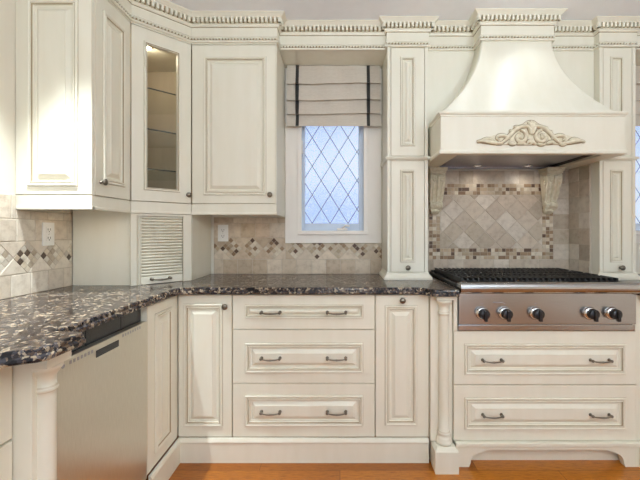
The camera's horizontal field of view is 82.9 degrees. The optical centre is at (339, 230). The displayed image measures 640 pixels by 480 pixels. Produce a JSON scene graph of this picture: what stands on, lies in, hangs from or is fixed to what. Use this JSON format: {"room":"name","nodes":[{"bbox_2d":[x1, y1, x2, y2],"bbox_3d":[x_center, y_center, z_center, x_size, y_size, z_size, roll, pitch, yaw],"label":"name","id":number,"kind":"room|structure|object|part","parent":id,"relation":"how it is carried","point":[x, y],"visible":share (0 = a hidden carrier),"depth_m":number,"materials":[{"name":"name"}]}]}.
{"room":"kitchen","nodes":[
{"label":"kitchen","id":0,"kind":"room"},
{"bbox_2d":[0,0,72,284],"bbox_3d":[-1.500,-0.032,-0.010,0.100,2.477,5.180,0,0,0],"label":"wall","id":1,"kind":"structure","parent":0,"point":[7,7],"depth_m":1.58,"materials":[{"name":"paint"}]},
{"bbox_2d":[0,193,71,299],"bbox_3d":[-1.445,0.066,1.049,0.009,0.454,1.798,0,0,0],"label":"tile backsplash","id":2,"kind":"structure","parent":1,"relation":"attached to","point":[27,266],"depth_m":1.69,"materials":[{"name":"tile"}]},
{"bbox_2d":[42,222,53,245],"bbox_3d":[-1.437,0.015,1.785,0.008,0.114,0.071,0,0,0],"label":"wall outlet","id":3,"kind":"object","parent":2,"relation":"attached to","point":[47,228],"visible":1,"depth_m":1.78,"materials":[{"name":"white plastic"}]},
{"bbox_2d":[46,227,51,232],"bbox_3d":[-1.434,-0.005,1.785,0.003,0.029,0.033,0,0,0],"label":"socket","id":4,"kind":"object","parent":3,"relation":"attached to","point":[48,229],"depth_m":1.78,"materials":[{"name":"white plastic"}]},
{"bbox_2d":[46,235,51,240],"bbox_3d":[-1.434,0.035,1.785,0.003,0.029,0.033,0,0,0],"label":"socket","id":5,"kind":"object","parent":3,"relation":"attached to","point":[48,237],"depth_m":1.78,"materials":[{"name":"white plastic"}]},
{"bbox_2d":[16,0,130,212],"bbox_3d":[-1.262,-0.682,1.760,0.373,1.173,0.307,0,0,0],"label":"upper cabinet","id":6,"kind":"object","parent":1,"relation":"attached to","point":[73,56],"visible":1,"depth_m":1.61,"materials":[{"name":"beige paint"}]},
{"bbox_3d":[-1.278,-0.634,1.621,0.342,0.943,0.027,0,0,0],"label":"panel","id":7,"kind":"part","parent":6,"relation":"part of","materials":[{"name":"beige paint"}]},
{"bbox_3d":[-1.276,-0.128,1.763,0.345,0.064,0.302,0,0,0],"label":"rail","id":8,"kind":"part","parent":6,"relation":"part of","materials":[{"name":"beige paint"}]},
{"bbox_3d":[-1.091,-0.226,1.673,0.031,0.031,0.031,0,0,0],"label":"knob","id":9,"kind":"part","parent":6,"relation":"part of","materials":[{"name":"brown metal"}]},
{"bbox_3d":[-1.113,-0.631,1.775,0.027,0.938,0.276,0,0,0],"label":"door","id":10,"kind":"part","parent":6,"relation":"part of","materials":[{"name":"beige paint"}]},
{"bbox_3d":[-1.278,-1.186,1.765,0.341,0.166,0.298,0,0,0],"label":"rail","id":11,"kind":"part","parent":6,"relation":"part of","materials":[{"name":"beige paint"}]},
{"bbox_2d":[127,21,191,214],"bbox_3d":[-1.157,-0.682,2.197,0.583,1.173,0.562,0,0,0],"label":"upper cabinet","id":12,"kind":"object","parent":1,"relation":"attached to","point":[160,63],"visible":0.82,"depth_m":2.11,"materials":[{"name":"beige paint"}]},
{"bbox_3d":[-1.000,-1.186,2.037,0.320,0.166,0.021,0,0,-44],"label":"rail","id":13,"kind":"part","parent":12,"relation":"part of","materials":[{"name":"beige paint"}]},
{"bbox_2d":[147,168,175,171],"bbox_3d":[-1.169,-0.347,2.198,0.530,0.008,0.532,0,0,0],"label":"shelf","id":14,"kind":"object","parent":12,"relation":"attached to","point":[147,168],"depth_m":2.06,"materials":[{"name":"clear glass"}]},
{"bbox_2d":[147,128,175,134],"bbox_3d":[-1.169,-0.569,2.198,0.530,0.008,0.532,0,0,0],"label":"shelf","id":15,"kind":"object","parent":12,"relation":"attached to","point":[147,128],"depth_m":2.06,"materials":[{"name":"clear glass"}]},
{"bbox_2d":[147,87,175,95],"bbox_3d":[-1.169,-0.797,2.198,0.530,0.008,0.532,0,0,0],"label":"shelf","id":16,"kind":"object","parent":12,"relation":"attached to","point":[147,87],"depth_m":2.06,"materials":[{"name":"clear glass"}]},
{"bbox_3d":[-0.999,-0.128,2.035,0.320,0.063,0.025,0,0,-44],"label":"rail","id":17,"kind":"part","parent":12,"relation":"part of","materials":[{"name":"beige paint"}]},
{"bbox_2d":[142,68,639,273],"bbox_3d":[0.775,-0.032,2.530,4.450,2.477,0.100,0,0,0],"label":"wall","id":18,"kind":"structure","parent":0,"point":[212,216],"depth_m":2.48,"materials":[{"name":"paint"}]},
{"bbox_2d":[192,43,284,216],"bbox_3d":[-0.624,-0.682,2.294,0.504,1.173,0.370,0,0,0],"label":"upper cabinet","id":19,"kind":"object","parent":18,"relation":"attached to","point":[238,89],"visible":0.97,"depth_m":2.14,"materials":[{"name":"beige paint"}]},
{"bbox_3d":[-0.626,-1.186,2.150,0.500,0.166,0.018,0,0,0],"label":"rail","id":20,"kind":"part","parent":19,"relation":"part of","materials":[{"name":"beige paint"}]},
{"bbox_3d":[-0.624,-0.128,2.293,0.504,0.063,0.313,0,0,0],"label":"rail","id":21,"kind":"part","parent":19,"relation":"part of","materials":[{"name":"beige paint"}]},
{"bbox_2d":[214,217,381,273],"bbox_3d":[-0.288,0.100,2.475,1.148,0.386,0.009,0,0,0],"label":"tile backsplash","id":22,"kind":"structure","parent":18,"relation":"attached to","point":[254,245],"depth_m":2.47,"materials":[{"name":"tile"}]},
{"bbox_2d":[218,225,227,240],"bbox_3d":[-0.797,0.014,2.467,0.071,0.114,0.008,0,0,0],"label":"wall outlet","id":23,"kind":"object","parent":22,"relation":"attached to","point":[222,229],"visible":1,"depth_m":2.46,"materials":[{"name":"white plastic"}]},
{"bbox_2d":[285,68,380,242],"bbox_3d":[-0.048,-0.513,2.505,0.649,1.190,0.121,0,0,0],"label":"window","id":24,"kind":"structure","parent":18,"relation":"in","point":[333,173],"depth_m":2.52,"materials":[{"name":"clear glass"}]},
{"bbox_3d":[-0.058,-0.549,2.538,0.381,0.998,0.006,0,0,0],"label":"pane","id":25,"kind":"part","parent":24,"relation":"part of","materials":[{"name":"clear glass"}]},
{"bbox_3d":[-0.050,-0.545,2.540,0.443,1.094,0.050,0,0,0],"label":"sash","id":26,"kind":"part","parent":24,"relation":"part of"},
{"bbox_2d":[287,65,380,125],"bbox_3d":[-0.042,-0.903,2.414,0.624,0.414,0.038,0,0,0],"label":"roman shade","id":27,"kind":"object","parent":24,"relation":"attached to","point":[317,95],"visible":1,"depth_m":2.42,"materials":[{"name":"fabric"}]},
{"bbox_3d":[0.023,-0.024,2.490,0.087,0.040,0.052,0,0,0],"label":"crank handle","id":28,"kind":"part","parent":24,"relation":"part of","materials":[{"name":"white metal"}]},
{"bbox_2d":[110,0,639,50],"bbox_3d":[0.717,-1.190,2.114,4.450,0.158,0.558,0,0,-9],"label":"crown molding","id":29,"kind":"structure","parent":18,"relation":"attached to","point":[164,16],"depth_m":2.16,"materials":[{"name":"beige paint"}]},
{"bbox_2d":[428,171,568,271],"bbox_3d":[1.050,-0.060,2.475,1.035,0.706,0.009,0,0,0],"label":"tile backsplash","id":30,"kind":"structure","parent":18,"relation":"attached to","point":[486,219],"depth_m":2.47,"materials":[{"name":"tile"}]},
{"bbox_2d":[428,41,628,169],"bbox_3d":[1.051,-0.843,2.212,1.036,0.852,0.526,0,0,0],"label":"range hood","id":31,"kind":"object","parent":18,"relation":"attached to","point":[497,104],"visible":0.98,"depth_m":2.05,"materials":[{"name":"beige paint"}]},
{"bbox_2d":[428,167,447,213],"bbox_3d":[0.644,-0.265,2.412,0.118,0.302,0.117,0,0,0],"label":"corbel","id":32,"kind":"object","parent":31,"relation":"attached to","point":[436,175],"visible":0.99,"depth_m":2.39,"materials":[{"name":"wood"}]},
{"bbox_3d":[1.051,-0.951,2.248,1.035,0.636,0.024,0,0,0],"label":"panel","id":33,"kind":"part","parent":31,"relation":"part of","materials":[{"name":"beige paint"}]},
{"bbox_3d":[1.046,-0.430,2.062,1.019,0.024,0.215,0,0,0],"label":"lip molding","id":34,"kind":"part","parent":31,"relation":"part of","materials":[{"name":"beige paint"}]},
{"bbox_3d":[1.046,-0.634,2.061,1.027,0.027,0.219,0,0,0],"label":"ledge molding","id":35,"kind":"part","parent":31,"relation":"part of","materials":[{"name":"beige paint"}]},
{"bbox_2d":[538,167,565,213],"bbox_3d":[1.409,-0.265,2.412,0.118,0.302,0.117,0,0,0],"label":"corbel","id":36,"kind":"object","parent":31,"relation":"attached to","point":[551,178],"visible":1,"depth_m":2.40,"materials":[{"name":"wood"}]},
{"bbox_2d":[569,164,590,272],"bbox_3d":[1.565,-0.067,2.366,0.009,0.720,0.208,0,0,0],"label":"tile backsplash","id":37,"kind":"structure","parent":18,"relation":"attached to","point":[579,177],"depth_m":2.35,"materials":[{"name":"tile"}]},
{"bbox_2d":[636,126,639,242],"bbox_3d":[2.120,-0.513,2.505,0.649,1.190,0.121,0,0,0],"label":"window","id":38,"kind":"structure","parent":18,"relation":"in","point":[637,127],"depth_m":2.54,"materials":[{"name":"clear glass"}]},
{"bbox_3d":[2.118,-0.545,2.540,0.443,1.094,0.050,0,0,0],"label":"sash","id":39,"kind":"part","parent":38,"relation":"part of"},
{"bbox_2d":[146,436,639,479],"bbox_3d":[0.775,1.257,-0.060,4.650,0.100,5.280,0,0,0],"label":"floor","id":40,"kind":"structure","parent":0,"point":[478,469],"depth_m":1.82,"materials":[{"name":"brown wood"}]},
{"bbox_2d":[0,366,11,479],"bbox_3d":[-1.156,0.768,0.574,0.585,0.878,0.848,0,0,0],"label":"base cabinet","id":41,"kind":"object","parent":40,"relation":"on","point":[5,372],"visible":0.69,"depth_m":0.98,"materials":[{"name":"beige paint"}]},
{"bbox_3d":[-0.905,0.827,0.698,0.027,0.503,0.595,0,0,0],"label":"drawer","id":42,"kind":"part","parent":41,"relation":"part of","materials":[{"name":"beige paint"}]},
{"bbox_3d":[-0.905,0.452,0.698,0.027,0.235,0.595,0,0,0],"label":"drawer","id":43,"kind":"part","parent":41,"relation":"part of","materials":[{"name":"beige paint"}]},
{"bbox_2d":[0,274,459,367],"bbox_3d":[-0.427,0.311,1.315,2.045,0.036,2.329,0,0,0],"label":"countertop","id":44,"kind":"structure","parent":41,"relation":"on","point":[42,326],"depth_m":1.62,"materials":[{"name":"black stone"}]},
{"bbox_2d":[73,210,210,285],"bbox_3d":[-1.071,0.088,2.115,0.765,0.410,0.285,0,0,-43],"label":"appliance garage","id":45,"kind":"object","parent":44,"relation":"on","point":[110,248],"visible":0.99,"depth_m":1.95,"materials":[{"name":"beige paint"}]},
{"bbox_3d":[-1.258,0.088,1.958,0.363,0.410,0.016,0,0,0],"label":"panel","id":46,"kind":"part","parent":45,"relation":"part of","materials":[{"name":"beige paint"}]},
{"bbox_3d":[-1.010,0.271,2.035,0.238,0.042,0.018,0,0,-44],"label":"rail","id":47,"kind":"part","parent":45,"relation":"part of","materials":[{"name":"beige paint"}]},
{"bbox_3d":[-1.001,0.099,2.038,0.320,0.387,0.023,0,0,-44],"label":"frame","id":48,"kind":"part","parent":45,"relation":"part of","materials":[{"name":"beige paint"}]},
{"bbox_3d":[-0.993,0.266,2.015,0.113,0.018,0.033,0,0,-44],"label":"handle","id":49,"kind":"part","parent":45,"relation":"part of","materials":[{"name":"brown metal"}]},
{"bbox_3d":[-1.010,0.084,2.036,0.238,0.331,0.017,0,0,-44],"label":"tambour door","id":50,"kind":"part","parent":45,"relation":"part of","materials":[{"name":"beige paint"}]},
{"bbox_3d":[-0.889,0.088,2.310,0.018,0.410,0.320,0,0,0],"label":"panel","id":51,"kind":"part","parent":45,"relation":"part of","materials":[{"name":"beige paint"}]},
{"bbox_2d":[379,47,432,279],"bbox_3d":[0.409,-0.488,2.319,0.289,1.562,0.320,0,0,0],"label":"cabinet","id":52,"kind":"object","parent":44,"relation":"on","point":[405,157],"visible":0.95,"depth_m":2.19,"materials":[{"name":"beige paint"}]},
{"bbox_3d":[0.409,-0.441,2.313,0.273,0.023,0.274,0,0,0],"label":"waist molding","id":53,"kind":"part","parent":52,"relation":"part of","materials":[{"name":"beige paint"}]},
{"bbox_3d":[0.409,0.271,2.309,0.289,0.042,0.282,0,0,0],"label":"molding","id":54,"kind":"part","parent":52,"relation":"part of","materials":[{"name":"beige paint"}]},
{"bbox_3d":[0.409,-0.088,2.196,0.202,0.672,0.027,0,0,0],"label":"door","id":55,"kind":"part","parent":52,"relation":"part of","materials":[{"name":"beige paint"}]},
{"bbox_3d":[0.409,-0.781,2.196,0.202,0.655,0.027,0,0,0],"label":"door","id":56,"kind":"part","parent":52,"relation":"part of","materials":[{"name":"beige paint"}]},
{"bbox_2d":[9,350,70,479],"bbox_3d":[-0.863,0.768,1.041,0.155,0.878,0.090,0,0,0],"label":"pilaster","id":57,"kind":"object","parent":40,"relation":"on","point":[34,385],"visible":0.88,"depth_m":1.00,"materials":[{"name":"beige paint"}]},
{"bbox_3d":[-0.895,0.707,1.038,0.090,0.756,0.078,0,0,0],"label":"post","id":58,"kind":"part","parent":57,"relation":"part of","materials":[{"name":"beige paint"}]},
{"bbox_2d":[57,309,146,479],"bbox_3d":[-1.143,0.773,1.336,0.594,0.868,0.511,0,0,0],"label":"dishwasher","id":59,"kind":"object","parent":40,"relation":"on","point":[102,389],"visible":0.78,"depth_m":1.31,"materials":[{"name":"metal"}]},
{"bbox_3d":[-0.885,0.367,1.338,0.029,0.056,0.495,0,0,0],"label":"recessed panel","id":60,"kind":"part","parent":59,"relation":"part of","materials":[{"name":"black plastic"}]},
{"bbox_2d":[141,294,232,474],"bbox_3d":[-1.007,0.706,2.037,0.884,0.753,0.885,0,0,0],"label":"base cabinet","id":61,"kind":"object","parent":40,"relation":"on","point":[190,337],"visible":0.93,"depth_m":1.89,"materials":[{"name":"beige paint"}]},
{"bbox_3d":[-0.856,0.706,1.744,0.027,0.744,0.295,0,0,0],"label":"door","id":62,"kind":"part","parent":61,"relation":"part of","materials":[{"name":"beige paint"}]},
{"bbox_3d":[-0.706,0.706,1.901,0.280,0.744,0.027,0,0,0],"label":"door","id":63,"kind":"part","parent":61,"relation":"part of","materials":[{"name":"beige paint"}]},
{"bbox_2d":[148,437,428,479],"bbox_3d":[-0.191,1.143,1.744,1.306,0.127,0.300,0,0,0],"label":"toe kick","id":64,"kind":"object","parent":40,"relation":"on","point":[184,449],"visible":1,"depth_m":1.88,"materials":[{"name":"beige paint"}]},
{"bbox_2d":[233,294,374,436],"bbox_3d":[-0.190,0.706,2.169,0.749,0.753,0.620,0,0,0],"label":"base cabinet","id":65,"kind":"object","parent":40,"relation":"on","point":[304,364],"visible":1,"depth_m":1.90,"materials":[{"name":"beige paint"}]},
{"bbox_3d":[-0.361,0.943,1.875,0.113,0.018,0.033,0,0,0],"label":"handle","id":66,"kind":"part","parent":65,"relation":"part of","materials":[{"name":"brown metal"}]},
{"bbox_3d":[-0.361,0.663,1.875,0.113,0.018,0.033,0,0,0],"label":"handle","id":67,"kind":"part","parent":65,"relation":"part of","materials":[{"name":"brown metal"}]},
{"bbox_3d":[-0.361,0.425,1.875,0.113,0.018,0.033,0,0,0],"label":"handle","id":68,"kind":"part","parent":65,"relation":"part of","materials":[{"name":"brown metal"}]},
{"bbox_3d":[-0.190,0.939,1.901,0.744,0.278,0.027,0,0,0],"label":"drawer","id":69,"kind":"part","parent":65,"relation":"part of","materials":[{"name":"beige paint"}]},
{"bbox_3d":[-0.190,0.657,1.901,0.744,0.280,0.027,0,0,0],"label":"drawer","id":70,"kind":"part","parent":65,"relation":"part of","materials":[{"name":"beige paint"}]},
{"bbox_3d":[-0.190,0.424,1.901,0.744,0.180,0.027,0,0,0],"label":"drawer","id":71,"kind":"part","parent":65,"relation":"part of","materials":[{"name":"beige paint"}]},
{"bbox_3d":[-0.018,0.943,1.875,0.113,0.018,0.033,0,0,0],"label":"handle","id":72,"kind":"part","parent":65,"relation":"part of","materials":[{"name":"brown metal"}]},
{"bbox_3d":[-0.018,0.663,1.875,0.113,0.018,0.033,0,0,0],"label":"handle","id":73,"kind":"part","parent":65,"relation":"part of","materials":[{"name":"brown metal"}]},
{"bbox_3d":[-0.018,0.425,1.875,0.113,0.018,0.033,0,0,0],"label":"handle","id":74,"kind":"part","parent":65,"relation":"part of","materials":[{"name":"brown metal"}]},
{"bbox_2d":[375,294,428,436],"bbox_3d":[0.326,0.706,2.171,0.281,0.753,0.615,0,0,0],"label":"base cabinet","id":75,"kind":"object","parent":40,"relation":"on","point":[401,320],"visible":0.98,"depth_m":1.90,"materials":[{"name":"beige paint"}]},
{"bbox_2d":[429,296,458,473],"bbox_3d":[0.529,0.768,1.859,0.122,0.878,0.127,0,0,0],"label":"pilaster","id":76,"kind":"object","parent":40,"relation":"on","point":[443,453],"visible":0.93,"depth_m":1.85,"materials":[{"name":"beige paint"}]},
{"bbox_3d":[0.524,0.707,1.897,0.112,0.756,0.050,0,0,0],"label":"post","id":77,"kind":"part","parent":76,"relation":"part of","materials":[{"name":"beige paint"}]},
{"bbox_2d":[452,295,639,466],"bbox_3d":[1.056,0.768,2.154,0.946,0.877,0.650,0,0,0],"label":"base cabinet","id":78,"kind":"object","parent":40,"relation":"on","point":[517,395],"visible":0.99,"depth_m":1.86,"materials":[{"name":"beige paint"}]},
{"bbox_3d":[0.780,0.944,1.845,0.113,0.018,0.033,0,0,0],"label":"handle","id":79,"kind":"part","parent":78,"relation":"part of","materials":[{"name":"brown metal"}]},
{"bbox_3d":[0.780,0.663,1.845,0.113,0.018,0.033,0,0,0],"label":"handle","id":80,"kind":"part","parent":78,"relation":"part of","materials":[{"name":"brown metal"}]},
{"bbox_2d":[429,268,639,330],"bbox_3d":[1.060,0.379,2.122,0.913,0.266,0.656,0,0,0],"label":"rangetop","id":81,"kind":"object","parent":78,"relation":"in","point":[490,299],"visible":0.98,"depth_m":1.85,"materials":[{"name":"metal"}]},
{"bbox_3d":[0.726,0.421,1.814,0.054,0.059,0.041,0,0,0],"label":"knob","id":82,"kind":"part","parent":81,"relation":"part of","materials":[{"name":"black plastic"}]},
{"bbox_3d":[0.841,0.421,1.814,0.054,0.059,0.041,0,0,0],"label":"knob","id":83,"kind":"part","parent":81,"relation":"part of","materials":[{"name":"black plastic"}]},
{"bbox_3d":[1.060,0.277,2.160,0.913,0.030,0.580,0,0,0],"label":"edge trim","id":84,"kind":"part","parent":81,"relation":"part of","materials":[{"name":"metal"}]},
{"bbox_3d":[0.999,0.421,1.814,0.054,0.059,0.041,0,0,0],"label":"knob","id":85,"kind":"part","parent":81,"relation":"part of","materials":[{"name":"black plastic"}]},
{"bbox_3d":[1.060,0.289,1.839,0.909,0.058,0.062,0,0,0],"label":"bullnose rail","id":86,"kind":"part","parent":81,"relation":"part of","materials":[{"name":"metal"}]},
{"bbox_3d":[1.275,0.421,1.814,0.054,0.059,0.041,0,0,0],"label":"knob","id":87,"kind":"part","parent":81,"relation":"part of","materials":[{"name":"black plastic"}]},
{"bbox_3d":[1.388,0.421,1.814,0.054,0.059,0.041,0,0,0],"label":"knob","id":88,"kind":"part","parent":81,"relation":"part of","materials":[{"name":"black plastic"}]},
{"bbox_3d":[1.056,0.937,1.871,0.940,0.285,0.027,0,0,0],"label":"drawer","id":89,"kind":"part","parent":78,"relation":"part of","materials":[{"name":"beige paint"}]},
{"bbox_3d":[1.056,0.653,1.871,0.940,0.276,0.027,0,0,0],"label":"drawer","id":90,"kind":"part","parent":78,"relation":"part of","materials":[{"name":"beige paint"}]},
{"bbox_3d":[1.334,0.944,1.845,0.113,0.018,0.033,0,0,0],"label":"handle","id":91,"kind":"part","parent":78,"relation":"part of","materials":[{"name":"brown metal"}]},
{"bbox_3d":[1.334,0.663,1.845,0.113,0.018,0.033,0,0,0],"label":"handle","id":92,"kind":"part","parent":78,"relation":"part of","materials":[{"name":"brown metal"}]},
{"bbox_2d":[635,295,639,466],"bbox_3d":[1.589,0.768,1.859,0.117,0.878,0.127,0,0,0],"label":"pilaster","id":93,"kind":"object","parent":40,"relation":"on","point":[637,384],"visible":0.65,"depth_m":1.87,"materials":[{"name":"beige paint"}]},
{"bbox_3d":[2.295,0.768,2.171,1.290,0.878,0.615,0,0,0],"label":"base cabinet","id":94,"kind":"object","parent":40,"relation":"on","visible":0},
{"bbox_2d":[618,274,639,294],"bbox_3d":[2.238,0.311,2.140,1.424,0.036,0.677,0,0,0],"label":"countertop","id":95,"kind":"structure","parent":94,"relation":"on","point":[638,274],"depth_m":2.14,"materials":[{"name":"grey stone"}]},
{"bbox_2d":[591,47,639,279],"bbox_3d":[1.679,-0.488,2.319,0.262,1.562,0.320,0,0,0],"label":"cabinet","id":96,"kind":"object","parent":95,"relation":"on","point":[613,180],"visible":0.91,"depth_m":2.19,"materials":[{"name":"beige paint"}]},
{"bbox_3d":[1.679,0.271,2.224,0.262,0.042,0.112,0,0,0],"label":"molding","id":97,"kind":"part","parent":96,"relation":"part of","materials":[{"name":"beige paint"}]},
{"bbox_3d":[1.679,-0.088,2.196,0.174,0.672,0.027,0,0,0],"label":"door","id":98,"kind":"part","parent":96,"relation":"part of","materials":[{"name":"beige paint"}]},
{"bbox_3d":[1.679,-0.781,2.196,0.174,0.655,0.027,0,0,0],"label":"door","id":99,"kind":"part","parent":96,"relation":"part of","materials":[{"name":"beige paint"}]},
{"bbox_3d":[1.679,-0.441,2.228,0.246,0.023,0.104,0,0,0],"label":"waist molding","id":100,"kind":"part","parent":96,"relation":"part of","materials":[{"name":"beige paint"}]},
{"bbox_2d":[168,0,639,19],"bbox_3d":[0.775,-1.320,-0.060,4.650,0.100,5.280,0,0,0],"label":"ceiling","id":101,"kind":"structure","parent":0,"point":[294,9],"depth_m":2.05,"materials":[{"name":"paint"}]},
{"bbox_2d":[280,51,385,67],"bbox_3d":[-0.044,-1.191,2.354,0.660,0.156,0.249,0,0,0],"label":"soffit","id":102,"kind":"structure","parent":101,"relation":"attached to","point":[302,58],"depth_m":2.34,"materials":[{"name":"beige paint"}]},
{"bbox_2d":[636,51,639,65],"bbox_3d":[2.369,-1.191,2.354,1.161,0.156,0.249,0,0,0],"label":"soffit","id":103,"kind":"structure","parent":101,"relation":"attached to","point":[637,52],"depth_m":2.34,"materials":[{"name":"beige paint"}]},
{"bbox_2d":[636,66,639,125],"bbox_3d":[2.118,-0.903,2.414,0.624,0.414,0.038,0,0,0],"label":"roman shade","id":104,"kind":"object","parent":103,"relation":"hanging from","point":[637,67],"visible":0.11,"depth_m":2.42,"materials":[{"name":"fabric"}]}
]}

